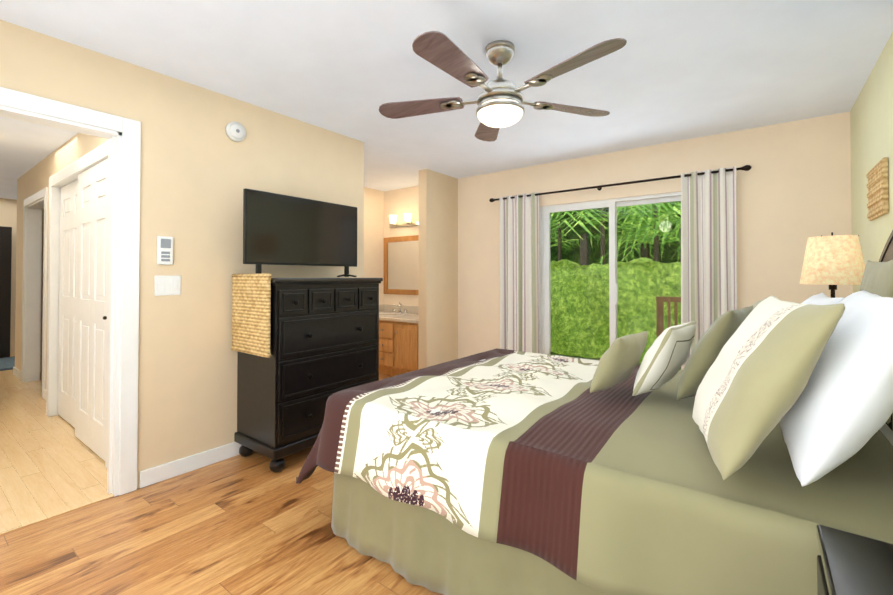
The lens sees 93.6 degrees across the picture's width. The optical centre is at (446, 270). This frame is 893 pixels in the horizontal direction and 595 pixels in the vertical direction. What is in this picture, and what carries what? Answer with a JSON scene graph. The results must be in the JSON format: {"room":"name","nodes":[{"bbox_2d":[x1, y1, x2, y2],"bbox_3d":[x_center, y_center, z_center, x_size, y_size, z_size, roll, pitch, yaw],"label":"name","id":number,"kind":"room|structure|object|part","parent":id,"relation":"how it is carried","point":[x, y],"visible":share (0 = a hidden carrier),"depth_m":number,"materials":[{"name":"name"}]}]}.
{"room":"bedroom","nodes":[
{"label":"bedroom","id":0,"kind":"room"},
{"bbox_2d":[0,198,16,353],"bbox_3d":[-7.018,0.088,6.471,0.120,2.440,10.000,-1,-1,37],"label":"wall","id":1,"kind":"structure","parent":0,"point":[8,212],"depth_m":6.62,"materials":[{"name":"beige paint"}]},
{"bbox_2d":[40,209,42,371],"bbox_3d":[-3.839,0.098,7.219,0.100,2.440,4.780,-1,-1,37],"label":"wall","id":2,"kind":"structure","parent":0,"point":[42,209],"depth_m":5.36,"materials":[{"name":"beige paint"}]},
{"bbox_2d":[15,133,109,375],"bbox_3d":[-3.571,0.054,3.951,4.460,2.440,0.120,-1,-1,37],"label":"wall","id":3,"kind":"structure","parent":0,"point":[35,178],"depth_m":4.56,"materials":[{"name":"beige paint"}]},
{"bbox_2d":[13,367,20,379],"bbox_3d":[-5.169,1.241,5.055,0.560,0.095,0.014,-1,-1,37],"label":"baseboard","id":4,"kind":"structure","parent":3,"relation":"attached to","point":[16,372],"depth_m":5.06,"materials":[{"name":"beige wood"}]},
{"bbox_2d":[21,187,47,398],"bbox_3d":[-4.438,0.225,4.593,1.170,2.115,0.142,-1,-1,37],"label":"door frame","id":5,"kind":"structure","parent":3,"relation":"attached to","point":[35,204],"depth_m":4.86,"materials":[{"name":"white wood"}]},
{"bbox_2d":[41,209,43,378],"bbox_3d":[-4.497,0.280,5.234,0.094,1.998,0.800,-1,-1,37],"label":"hall door","id":6,"kind":"structure","parent":3,"relation":"in","point":[42,292],"depth_m":4.93,"materials":[{"name":"white wood"}]},
{"bbox_2d":[58,179,77,427],"bbox_3d":[-3.087,0.261,3.453,0.810,1.988,0.059,-1,-1,37],"label":"closet door","id":7,"kind":"structure","parent":3,"relation":"in","point":[67,300],"depth_m":3.52,"materials":[{"name":"white wood"}]},
{"bbox_2d":[46,139,110,467],"bbox_3d":[-2.785,0.214,3.213,1.770,2.100,0.110,-1,-1,37],"label":"trim","id":8,"kind":"structure","parent":3,"relation":"attached to","point":[63,177],"depth_m":3.66,"materials":[{"name":"white wood"}]},
{"bbox_2d":[75,158,108,460],"bbox_3d":[-2.497,0.254,2.956,0.810,1.988,0.059,-1,-1,37],"label":"closet door","id":9,"kind":"structure","parent":3,"relation":"in","point":[91,322],"depth_m":2.94,"materials":[{"name":"white wood"}]},
{"bbox_2d":[0,20,363,488],"bbox_3d":[-1.811,0.034,2.482,0.120,2.440,3.370,-1,-1,37],"label":"wall","id":10,"kind":"structure","parent":0,"point":[200,170],"depth_m":2.65,"materials":[{"name":"beige paint"}]},
{"bbox_2d":[0,87,140,496],"bbox_3d":[-2.151,0.190,2.028,0.156,2.115,1.070,-1,-1,37],"label":"door frame","id":11,"kind":"structure","parent":10,"relation":"attached to","point":[123,134],"depth_m":2.35,"materials":[{"name":"white wood"}]},
{"bbox_2d":[157,236,172,264],"bbox_3d":[-1.693,-0.121,2.520,0.025,0.170,0.080,-1,-1,37],"label":"remote","id":12,"kind":"object","parent":10,"relation":"attached to","point":[164,250],"visible":1,"depth_m":2.51,"materials":[{"name":"white plastic"}]},
{"bbox_2d":[154,276,180,295],"bbox_3d":[-1.686,0.089,2.537,0.012,0.120,0.140,-1,-1,37],"label":"switch plate","id":13,"kind":"object","parent":10,"relation":"attached to","point":[167,285],"visible":1,"depth_m":2.53,"materials":[{"name":"white plastic"}]},
{"bbox_2d":[140,442,241,487],"bbox_3d":[-1.255,1.215,3.093,0.014,0.095,1.700,-1,-1,37],"label":"baseboard","id":14,"kind":"structure","parent":10,"relation":"attached to","point":[156,474],"depth_m":2.61,"materials":[{"name":"white wood"}]},
{"bbox_2d":[225,122,245,141],"bbox_3d":[-1.434,-0.951,2.862,0.040,0.130,0.130,-1,-1,37],"label":"smoke detector","id":15,"kind":"object","parent":10,"relation":"attached to","point":[235,131],"visible":0.98,"depth_m":2.85,"materials":[{"name":"white plastic"}]},
{"bbox_2d":[0,353,442,594],"bbox_3d":[-4.778,1.312,3.785,13.510,0.080,8.430,-1,-1,37],"label":"floor","id":16,"kind":"structure","parent":0,"point":[252,524],"depth_m":2.03,"materials":[{"name":"brown wood"}]},
{"bbox_2d":[0,226,11,357],"bbox_3d":[-6.785,0.322,6.411,0.358,1.970,0.130,-1,-1,37],"label":"tall cabinet","id":17,"kind":"object","parent":16,"relation":"on","point":[5,272],"visible":0.92,"depth_m":6.31,"materials":[{"name":"brown wood"}]},
{"bbox_2d":[0,356,14,370],"bbox_3d":[-6.416,1.289,5.526,1.200,0.012,2.040,-1,-1,37],"label":"living room rug","id":18,"kind":"object","parent":16,"relation":"on","point":[7,363],"depth_m":5.81,"materials":[{"name":"blue fabric"}]},
{"bbox_2d":[0,493,113,534],"bbox_3d":[-2.127,1.244,1.996,0.060,0.006,0.900,-1,-1,37],"label":"trim","id":19,"kind":"structure","parent":16,"relation":"on","point":[7,529],"depth_m":2.15,"materials":[{"name":"brown wood"}]},
{"bbox_2d":[231,273,382,472],"bbox_3d":[-0.968,0.642,3.032,0.526,1.238,0.944,-1,-1,37],"label":"dresser","id":20,"kind":"object","parent":16,"relation":"on","point":[305,348],"visible":0.81,"depth_m":2.73,"materials":[{"name":"wood"}]},
{"bbox_2d":[243,188,356,276],"bbox_3d":[-1.027,-0.240,3.085,0.211,0.577,0.940,-1,-1,37],"label":"tv","id":21,"kind":"object","parent":20,"relation":"on","point":[279,229],"visible":0.92,"depth_m":3.00,"materials":[{"name":"black plastic"}]},
{"bbox_2d":[379,302,417,375],"bbox_3d":[-0.614,0.853,5.390,1.160,0.879,0.621,-1,-1,37],"label":"bathroom vanity","id":22,"kind":"object","parent":16,"relation":"on","point":[398,339],"visible":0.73,"depth_m":5.06,"materials":[{"name":"brown wood"}]},
{"bbox_2d":[379,304,417,322],"bbox_3d":[-0.613,0.581,5.395,1.160,0.216,0.617,-1,-1,37],"label":"countertop","id":23,"kind":"structure","parent":22,"relation":"on","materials":[{"name":"stone"}]},
{"bbox_2d":[392,302,406,313],"bbox_3d":[-0.650,0.496,5.597,0.240,0.159,0.155,-1,-1,37],"label":"faucet","id":24,"kind":"object","parent":23,"relation":"on","point":[394,310],"depth_m":5.62,"materials":[{"name":"silver metal"}]},
{"bbox_2d":[296,230,892,594],"bbox_3d":[0.707,0.499,2.052,2.326,1.497,1.815,-1,-1,37],"label":"bed","id":25,"kind":"object","parent":16,"relation":"on","point":[496,471],"visible":0.79,"depth_m":1.40,"materials":[{"name":"fabric"}]},
{"bbox_2d":[296,348,892,594],"bbox_3d":[0.646,0.788,2.094,2.173,0.476,1.815,-1,-1,37],"label":"comforter","id":26,"kind":"object","parent":25,"relation":"on","point":[508,459],"depth_m":1.36,"materials":[{"name":"green fabric"}]},
{"bbox_2d":[590,331,647,392],"bbox_3d":[0.808,0.420,1.951,0.331,0.294,0.130,1,27,-45],"label":"sage pillow","id":27,"kind":"object","parent":25,"relation":"on","point":[619,360],"visible":1,"depth_m":1.86,"materials":[{"name":"fabric"}]},
{"bbox_3d":[0.759,0.752,2.008,2.045,0.270,1.520,-1,-1,37],"label":"mattress","id":28,"kind":"part","parent":25,"relation":"part of","materials":[{"name":"fabric"}]},
{"bbox_2d":[632,321,695,395],"bbox_3d":[0.988,0.391,1.890,0.359,0.350,0.141,1,26,-45],"label":"pillow","id":29,"kind":"object","parent":25,"relation":"on","point":[665,356],"visible":1,"depth_m":1.79,"materials":[{"name":"beige fabric"}]},
{"bbox_2d":[677,306,752,400],"bbox_3d":[1.171,0.348,1.816,0.444,0.434,0.145,1,26,-45],"label":"sage pillow","id":30,"kind":"object","parent":25,"relation":"on","point":[717,335],"visible":0.6,"depth_m":1.68,"materials":[{"name":"fabric"}]},
{"bbox_2d":[752,298,766,308],"bbox_3d":[1.501,0.342,2.105,0.152,0.451,0.470,31,17,33],"label":"sage pillow","id":31,"kind":"object","parent":25,"relation":"on","point":[755,304],"visible":0.04,"depth_m":2.03,"materials":[{"name":"fabric"}]},
{"bbox_2d":[692,296,844,480],"bbox_3d":[0.900,0.304,1.237,0.163,0.509,0.519,30,11,21],"label":"pillow","id":32,"kind":"object","parent":25,"relation":"on","point":[753,384],"visible":1,"depth_m":1.06,"materials":[{"name":"fabric"}]},
{"bbox_2d":[801,292,843,304],"bbox_3d":[1.609,0.321,1.888,0.214,0.473,0.697,29,16,34],"label":"pillow","id":33,"kind":"object","parent":25,"relation":"on","point":[822,298],"visible":0.08,"depth_m":1.72,"materials":[{"name":"fabric"}]},
{"bbox_2d":[780,290,892,486],"bbox_3d":[1.163,0.295,1.241,0.222,0.507,0.750,30,17,33],"label":"pillow","id":34,"kind":"object","parent":25,"relation":"on","point":[839,412],"visible":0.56,"depth_m":1.00,"materials":[{"name":"fabric"}]},
{"bbox_2d":[860,260,892,423],"bbox_3d":[1.772,0.249,1.726,0.106,0.605,0.622,4,2,37],"label":"pillow sham","id":35,"kind":"object","parent":25,"relation":"on","point":[877,278],"visible":0.29,"depth_m":1.62,"materials":[{"name":"green fabric"}]},
{"bbox_3d":[1.608,0.490,1.372,0.068,1.497,1.688,-1,-1,37],"label":"headboard","id":36,"kind":"part","parent":25,"relation":"part of","materials":[{"name":"brown wood"}]},
{"bbox_2d":[816,524,892,594],"bbox_3d":[0.815,0.888,0.590,0.458,0.680,0.515,-1,-1,37],"label":"nightstand","id":37,"kind":"object","parent":16,"relation":"on","point":[848,563],"visible":1,"depth_m":0.80,"materials":[{"name":"black wood"}]},
{"bbox_3d":[2.185,0.913,2.409,0.458,0.680,0.520,-1,-1,37],"label":"nightstand","id":38,"kind":"object","parent":16,"relation":"on","visible":0},
{"bbox_2d":[800,232,864,297],"bbox_3d":[2.192,0.176,2.376,0.290,0.788,0.290,-1,-1,37],"label":"lamp","id":39,"kind":"object","parent":38,"relation":"on","point":[832,261],"visible":0.69,"depth_m":2.29,"materials":[{"name":"beige fabric"}]},
{"bbox_2d":[364,187,383,304],"bbox_3d":[-1.486,0.072,5.323,0.120,2.440,1.800,-1,-1,37],"label":"wall","id":40,"kind":"structure","parent":0,"point":[373,233],"depth_m":5.87,"materials":[{"name":"beige paint"}]},
{"bbox_2d":[418,169,457,369],"bbox_3d":[-0.090,0.068,5.016,0.120,2.440,0.610,-1,-1,37],"label":"wall","id":41,"kind":"structure","parent":0,"point":[438,281],"depth_m":4.90,"materials":[{"name":"beige paint"}]},
{"bbox_2d":[0,0,892,199],"bbox_3d":[-4.306,-1.210,4.447,13.510,0.100,10.000,-1,-1,37],"label":"ceiling","id":42,"kind":"structure","parent":0,"point":[673,70],"depth_m":2.40,"materials":[{"name":"paint"}]},
{"bbox_2d":[379,31,626,141],"bbox_3d":[0.262,-1.002,2.192,1.337,0.454,1.296,-1,-1,37],"label":"ceiling fan","id":43,"kind":"object","parent":42,"relation":"hanging from","point":[499,101],"visible":0.98,"depth_m":2.14,"materials":[{"name":"brown wood"}]},
{"bbox_2d":[384,112,851,358],"bbox_3d":[1.080,0.062,4.592,5.100,2.440,0.120,-1,-1,37],"label":"wall","id":44,"kind":"structure","parent":0,"point":[793,188],"depth_m":3.54,"materials":[{"name":"beige paint"}]},
{"bbox_2d":[384,235,418,294],"bbox_3d":[-0.451,-0.073,5.652,1.100,0.800,0.028,-1,-1,37],"label":"vanity mirror","id":45,"kind":"object","parent":44,"relation":"attached to","point":[401,260],"visible":0.42,"depth_m":5.78,"materials":[{"name":"beige mirror"}]},
{"bbox_2d":[389,213,418,227],"bbox_3d":[-0.464,-0.682,5.585,0.930,0.155,0.163,-1,-1,37],"label":"vanity light bar","id":46,"kind":"object","parent":44,"relation":"attached to","point":[406,223],"visible":0.54,"depth_m":5.71,"materials":[{"name":"white glass"}]},
{"bbox_2d":[540,192,680,363],"bbox_3d":[1.649,0.284,4.147,1.544,1.985,0.102,-1,-1,37],"label":"sliding glass door","id":47,"kind":"structure","parent":44,"relation":"in","point":[545,293],"depth_m":4.20,"materials":[{"name":"clear glass"}]},
{"bbox_2d":[489,165,751,369],"bbox_3d":[1.494,0.206,4.126,2.460,2.109,0.123,-1,-1,37],"label":"curtains","id":48,"kind":"object","parent":44,"relation":"hanging from","point":[708,248],"visible":0.73,"depth_m":3.65,"materials":[{"name":"white fabric"}]},
{"bbox_3d":[1.499,-0.824,4.146,2.460,0.048,0.109,-1,-1,37],"label":"rod","id":49,"kind":"part","parent":48,"relation":"part of","materials":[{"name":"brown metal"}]},
{"bbox_2d":[850,32,892,292],"bbox_3d":[1.514,0.014,1.030,0.120,2.440,5.050,-1,-1,37],"label":"wall","id":50,"kind":"structure","parent":0,"point":[871,125],"depth_m":2.50,"materials":[{"name":"light green paint"}]},
{"bbox_2d":[866,157,888,220],"bbox_3d":[2.399,-0.443,2.335,0.026,0.290,0.390,-1,-1,37],"label":"wall decor","id":51,"kind":"object","parent":50,"relation":"attached to","point":[878,192],"depth_m":2.27,"materials":[{"name":"beige wicker"}]},
{"label":"outside","id":52,"kind":"structure","parent":0,"visible":0},
{"bbox_2d":[550,201,680,369],"bbox_3d":[5.008,-2.081,9.135,24.766,11.414,11.816,-1,-1,37],"label":"garden","id":53,"kind":"object","parent":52,"point":[655,325],"depth_m":7.29,"materials":[{"name":"green plant"}]}
]}

